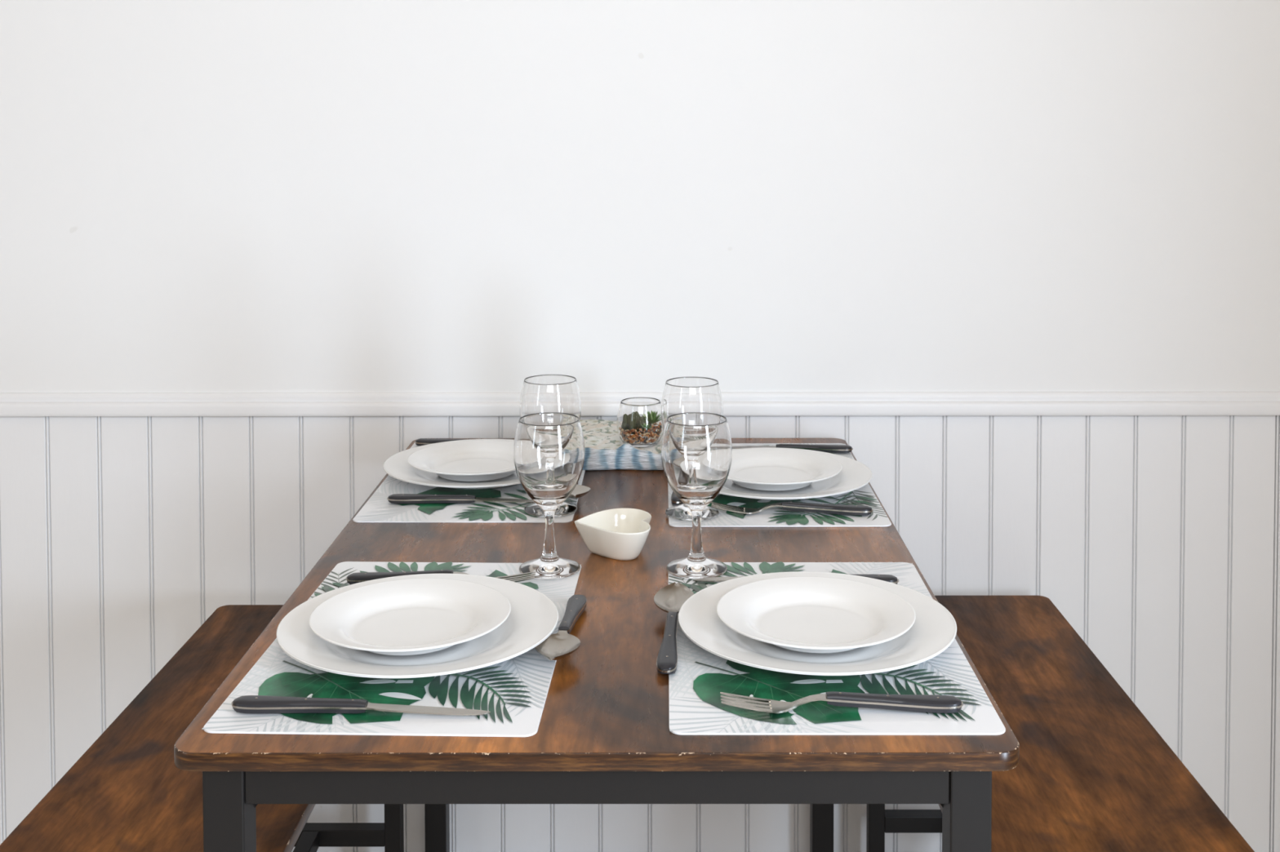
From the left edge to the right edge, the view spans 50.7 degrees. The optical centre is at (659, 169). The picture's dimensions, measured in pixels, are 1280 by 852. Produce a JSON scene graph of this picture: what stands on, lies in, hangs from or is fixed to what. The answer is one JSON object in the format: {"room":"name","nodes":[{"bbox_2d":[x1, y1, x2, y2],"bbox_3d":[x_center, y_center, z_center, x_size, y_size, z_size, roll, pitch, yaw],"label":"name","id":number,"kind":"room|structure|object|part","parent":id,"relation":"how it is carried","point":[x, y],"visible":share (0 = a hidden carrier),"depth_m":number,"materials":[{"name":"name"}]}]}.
{"room":"dining room","nodes":[
{"label":"dining room","id":0,"kind":"room"},
{"bbox_2d":[0,0,1279,392],"bbox_3d":[-0.361,-0.465,2.240,3.380,1.700,0.120,0,2,0],"label":"wall","id":1,"kind":"structure","parent":0,"point":[197,196],"depth_m":2.20,"materials":[{"name":"white paint"}]},
{"bbox_2d":[0,415,1279,851],"bbox_3d":[-0.359,0.786,2.239,3.380,0.800,0.030,0,2,0],"label":"wainscoting","id":2,"kind":"structure","parent":1,"relation":"attached to","point":[1156,539],"depth_m":2.22,"materials":[{"name":"white wood"}]},
{"bbox_2d":[0,391,1279,416],"bbox_3d":[-0.360,0.383,2.203,3.380,0.038,0.014,0,2,0],"label":"trim","id":3,"kind":"structure","parent":1,"relation":"attached to","point":[397,403],"depth_m":2.20,"materials":[{"name":"white wood"}]},
{"bbox_3d":[-0.363,1.274,0.594,3.380,0.060,3.532,0,2,0],"label":"floor","id":4,"kind":"structure","parent":0,"visible":0},
{"bbox_2d":[0,604,404,851],"bbox_3d":[-0.546,0.957,1.665,0.305,0.500,0.970,0,2,0],"label":"bench","id":5,"kind":"object","parent":4,"relation":"on","point":[127,793],"visible":0.62,"depth_m":1.59,"materials":[{"name":"laminate"}]},
{"bbox_3d":[-0.417,0.949,2.117,0.026,0.484,0.026,0,2,0],"label":"leg","id":6,"kind":"part","parent":5,"relation":"part of","materials":[{"name":"black metal"}]},
{"bbox_2d":[173,438,1019,851],"bbox_3d":[-0.051,0.831,1.662,0.700,0.750,1.100,0,2,0],"label":"dining table","id":7,"kind":"object","parent":4,"relation":"on","point":[603,735],"visible":0.46,"depth_m":1.12,"materials":[{"name":"laminate"}]},
{"bbox_3d":[-0.363,0.857,1.151,0.034,0.734,0.034,0,2,0],"label":"leg","id":8,"kind":"part","parent":7,"relation":"part of","materials":[{"name":"black metal"}]},
{"bbox_2d":[201,561,581,737],"bbox_3d":[-0.239,0.465,1.352,0.284,0.003,0.440,0,2,2],"label":"placemat","id":9,"kind":"object","parent":7,"relation":"on","point":[514,691],"visible":0.55,"depth_m":1.21,"materials":[{"name":"white plastic"}]},
{"bbox_2d":[231,695,490,715],"bbox_3d":[-0.259,0.464,1.169,0.226,0.010,0.019,0,2,3],"label":"table knife","id":10,"kind":"object","parent":9,"relation":"on","point":[246,704],"visible":1,"depth_m":1.17,"materials":[{"name":"grey plastic"}]},
{"bbox_3d":[-0.259,0.466,1.169,0.226,0.005,0.019,0,2,3],"label":"blade","id":11,"kind":"part","parent":10,"relation":"part of","materials":[{"name":"silver metal"}]},
{"bbox_2d":[276,573,558,678],"bbox_3d":[-0.237,0.454,1.334,0.273,0.020,0.273,-1,2,-32],"label":"dinner plate","id":12,"kind":"object","parent":9,"relation":"on","point":[533,616],"visible":0.56,"depth_m":1.29,"materials":[{"name":"white ceramic"}]},
{"bbox_2d":[309,578,511,655],"bbox_3d":[-0.243,0.444,1.323,0.194,0.022,0.194,0,2,16],"label":"plate","id":13,"kind":"object","parent":12,"relation":"on","point":[409,616],"visible":1,"depth_m":1.34,"materials":[{"name":"white ceramic"}]},
{"bbox_2d":[346,569,536,584],"bbox_3d":[-0.243,0.451,1.495,0.210,0.014,0.024,0,2,1],"label":"fork","id":14,"kind":"object","parent":9,"relation":"on","point":[354,578],"visible":0.62,"depth_m":1.49,"materials":[{"name":"grey plastic"}]},
{"bbox_2d":[513,412,584,579],"bbox_3d":[-0.126,0.370,1.540,0.084,0.173,0.084,0,2,0],"label":"wine glass","id":15,"kind":"object","parent":9,"relation":"on","point":[548,448],"visible":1,"depth_m":1.51,"materials":[{"name":"clear glass"}]},
{"bbox_2d":[534,595,586,660],"bbox_3d":[-0.093,0.453,1.338,0.043,0.014,0.200,0,0,4],"label":"spoon","id":16,"kind":"object","parent":9,"relation":"on","point":[558,646],"visible":1,"depth_m":1.30,"materials":[{"name":"grey metal"}]},
{"bbox_3d":[-0.360,0.821,2.175,0.034,0.734,0.034,0,2,0],"label":"leg","id":17,"kind":"part","parent":7,"relation":"part of","materials":[{"name":"black metal"}]},
{"bbox_2d":[352,443,585,523],"bbox_3d":[-0.253,0.444,1.953,0.284,0.003,0.440,0,2,1],"label":"placemat","id":18,"kind":"object","parent":7,"relation":"on","point":[377,508],"visible":0.27,"depth_m":1.79,"materials":[{"name":"white plastic"}]},
{"bbox_2d":[414,438,470,446],"bbox_3d":[-0.286,0.429,2.113,0.210,0.014,0.024,0,2,15],"label":"fork","id":19,"kind":"object","parent":18,"relation":"on","point":[421,442],"visible":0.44,"depth_m":2.13,"materials":[{"name":"grey plastic"}]},
{"bbox_2d":[383,439,520,489],"bbox_3d":[-0.262,0.432,1.959,0.273,0.020,0.273,1,2,32],"label":"dinner plate","id":20,"kind":"object","parent":18,"relation":"on","point":[397,466],"visible":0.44,"depth_m":1.90,"materials":[{"name":"white ceramic"}]},
{"bbox_2d":[407,440,515,481],"bbox_3d":[-0.264,0.422,1.938,0.194,0.022,0.194,0,2,16],"label":"plate","id":21,"kind":"object","parent":20,"relation":"on","point":[468,460],"visible":0.86,"depth_m":1.97,"materials":[{"name":"white ceramic"}]},
{"bbox_2d":[386,493,534,503],"bbox_3d":[-0.253,0.441,1.812,0.226,0.010,0.019,0,2,1],"label":"table knife","id":22,"kind":"object","parent":18,"relation":"on","point":[395,498],"visible":0.97,"depth_m":1.81,"materials":[{"name":"silver metal"}]},
{"bbox_3d":[-0.253,0.443,1.812,0.226,0.005,0.019,0,2,1],"label":"blade","id":23,"kind":"part","parent":22,"relation":"part of","materials":[{"name":"silver metal"}]},
{"bbox_2d":[519,374,581,517],"bbox_3d":[-0.144,0.362,1.777,0.084,0.173,0.084,0,2,0],"label":"wine glass","id":24,"kind":"object","parent":18,"relation":"on","point":[542,393],"visible":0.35,"depth_m":1.75,"materials":[{"name":"clear glass"}]},
{"bbox_2d":[568,483,590,498],"bbox_3d":[-0.124,0.433,1.864,0.043,0.023,0.199,0,2,-9],"label":"spoon","id":25,"kind":"object","parent":18,"relation":"on","point":[579,491],"visible":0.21,"depth_m":1.82,"materials":[{"name":"silver metal"}]},
{"bbox_2d":[574,508,651,560],"bbox_3d":[-0.042,0.438,1.615,0.095,0.038,0.091,1,2,36],"label":"bowl","id":26,"kind":"object","parent":7,"relation":"on","point":[617,534],"visible":1,"depth_m":1.60,"materials":[{"name":"white ceramic"}]},
{"bbox_2d":[579,419,663,470],"bbox_3d":[-0.059,0.421,2.085,0.178,0.038,0.197,0,2,0],"label":"folded cloth","id":27,"kind":"object","parent":7,"relation":"on","point":[604,449],"visible":0.48,"depth_m":1.99,"materials":[{"name":"fabric"}]},
{"bbox_2d":[617,397,663,447],"bbox_3d":[-0.029,0.380,2.029,0.072,0.064,0.072,1,2,29],"label":"jar","id":28,"kind":"object","parent":27,"relation":"on","point":[639,421],"visible":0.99,"depth_m":2.00,"materials":[{"name":"clear glass"}]},
{"bbox_2d":[667,443,891,527],"bbox_3d":[0.153,0.444,1.933,0.284,0.003,0.440,0,2,0],"label":"placemat","id":29,"kind":"object","parent":7,"relation":"on","point":[774,517],"visible":0.25,"depth_m":1.76,"materials":[{"name":"white plastic"}]},
{"bbox_2d":[671,491,683,504],"bbox_3d":[0.029,0.436,1.894,0.043,0.014,0.200,0,2,3],"label":"spoon","id":30,"kind":"object","parent":29,"relation":"on","point":[674,499],"visible":0.21,"depth_m":1.80,"materials":[{"name":"silver metal"}]},
{"bbox_2d":[661,377,723,521],"bbox_3d":[0.042,0.362,1.760,0.084,0.173,0.084,0,2,0],"label":"wine glass","id":31,"kind":"object","parent":29,"relation":"on","point":[680,394],"visible":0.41,"depth_m":1.73,"materials":[{"name":"clear glass"}]},
{"bbox_2d":[711,501,873,515],"bbox_3d":[0.172,0.441,1.762,0.210,0.014,0.024,0,2,2],"label":"fork","id":32,"kind":"object","parent":29,"relation":"on","point":[861,510],"visible":1,"depth_m":1.76,"materials":[{"name":"grey plastic"}]},
{"bbox_2d":[732,444,853,453],"bbox_3d":[0.185,0.431,2.097,0.226,0.010,0.019,0,2,6],"label":"table knife","id":33,"kind":"object","parent":29,"relation":"on","point":[824,448],"visible":0.84,"depth_m":2.09,"materials":[{"name":"silver metal"}]},
{"bbox_3d":[0.185,0.433,2.097,0.226,0.005,0.019,0,2,6],"label":"blade","id":34,"kind":"part","parent":33,"relation":"part of","materials":[{"name":"silver metal"}]},
{"bbox_2d":[719,447,872,501],"bbox_3d":[0.161,0.434,1.901,0.273,0.020,0.273,-1,2,-35],"label":"dinner plate","id":35,"kind":"object","parent":29,"relation":"on","point":[854,475],"visible":0.38,"depth_m":1.85,"materials":[{"name":"white ceramic"}]},
{"bbox_2d":[727,448,842,491],"bbox_3d":[0.157,0.423,1.888,0.194,0.022,0.194,-1,2,-15],"label":"plate","id":36,"kind":"object","parent":35,"relation":"on","point":[774,469],"visible":0.88,"depth_m":1.92,"materials":[{"name":"white ceramic"}]},
{"bbox_3d":[0.261,0.821,2.174,0.034,0.734,0.034,0,2,0],"label":"leg","id":37,"kind":"part","parent":7,"relation":"part of","materials":[{"name":"black metal"}]},
{"bbox_2d":[668,561,1005,735],"bbox_3d":[0.151,0.465,1.351,0.284,0.003,0.440,0,2,0],"label":"placemat","id":38,"kind":"object","parent":7,"relation":"on","point":[698,681],"visible":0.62,"depth_m":1.21,"materials":[{"name":"white plastic"}]},
{"bbox_2d":[653,582,693,674],"bbox_3d":[0.012,0.453,1.341,0.043,0.014,0.200,0,4,4],"label":"spoon","id":39,"kind":"object","parent":38,"relation":"on","point":[670,598],"visible":0.96,"depth_m":1.34,"materials":[{"name":"silver metal"}]},
{"bbox_2d":[661,412,732,579],"bbox_3d":[0.042,0.370,1.540,0.084,0.173,0.084,0,2,0],"label":"wine glass","id":40,"kind":"object","parent":38,"relation":"on","point":[696,447],"visible":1,"depth_m":1.51,"materials":[{"name":"clear glass"}]},
{"bbox_2d":[693,574,898,584],"bbox_3d":[0.150,0.452,1.493,0.226,0.010,0.019,0,2,4],"label":"table knife","id":41,"kind":"object","parent":38,"relation":"on","point":[888,578],"visible":0.31,"depth_m":1.49,"materials":[{"name":"silver metal"}]},
{"bbox_2d":[678,571,956,675],"bbox_3d":[0.155,0.454,1.338,0.273,0.020,0.273,-1,2,-35],"label":"dinner plate","id":42,"kind":"object","parent":38,"relation":"on","point":[934,629],"visible":0.62,"depth_m":1.29,"materials":[{"name":"white ceramic"}]},
{"bbox_2d":[716,576,915,653],"bbox_3d":[0.152,0.443,1.327,0.194,0.022,0.194,0,2,16],"label":"plate","id":43,"kind":"object","parent":42,"relation":"on","point":[801,614],"visible":1,"depth_m":1.35,"materials":[{"name":"white ceramic"}]},
{"bbox_2d":[720,691,963,713],"bbox_3d":[0.158,0.461,1.173,0.210,0.014,0.024,0,2,0],"label":"fork","id":44,"kind":"object","parent":38,"relation":"on","point":[911,703],"visible":1,"depth_m":1.17,"materials":[{"name":"grey plastic"}]},
{"bbox_3d":[0.259,0.856,1.149,0.034,0.734,0.034,0,2,0],"label":"leg","id":45,"kind":"part","parent":7,"relation":"part of","materials":[{"name":"black metal"}]},
{"bbox_2d":[866,595,1254,851],"bbox_3d":[0.471,0.954,1.703,0.305,0.500,0.970,0,2,0],"label":"bench","id":46,"kind":"object","parent":4,"relation":"on","point":[1092,774],"visible":0.65,"depth_m":1.65,"materials":[{"name":"brown wood"}]},
{"bbox_3d":[0.345,0.946,2.156,0.026,0.484,0.026,0,2,0],"label":"leg","id":47,"kind":"part","parent":46,"relation":"part of","materials":[{"name":"black metal"}]}
]}

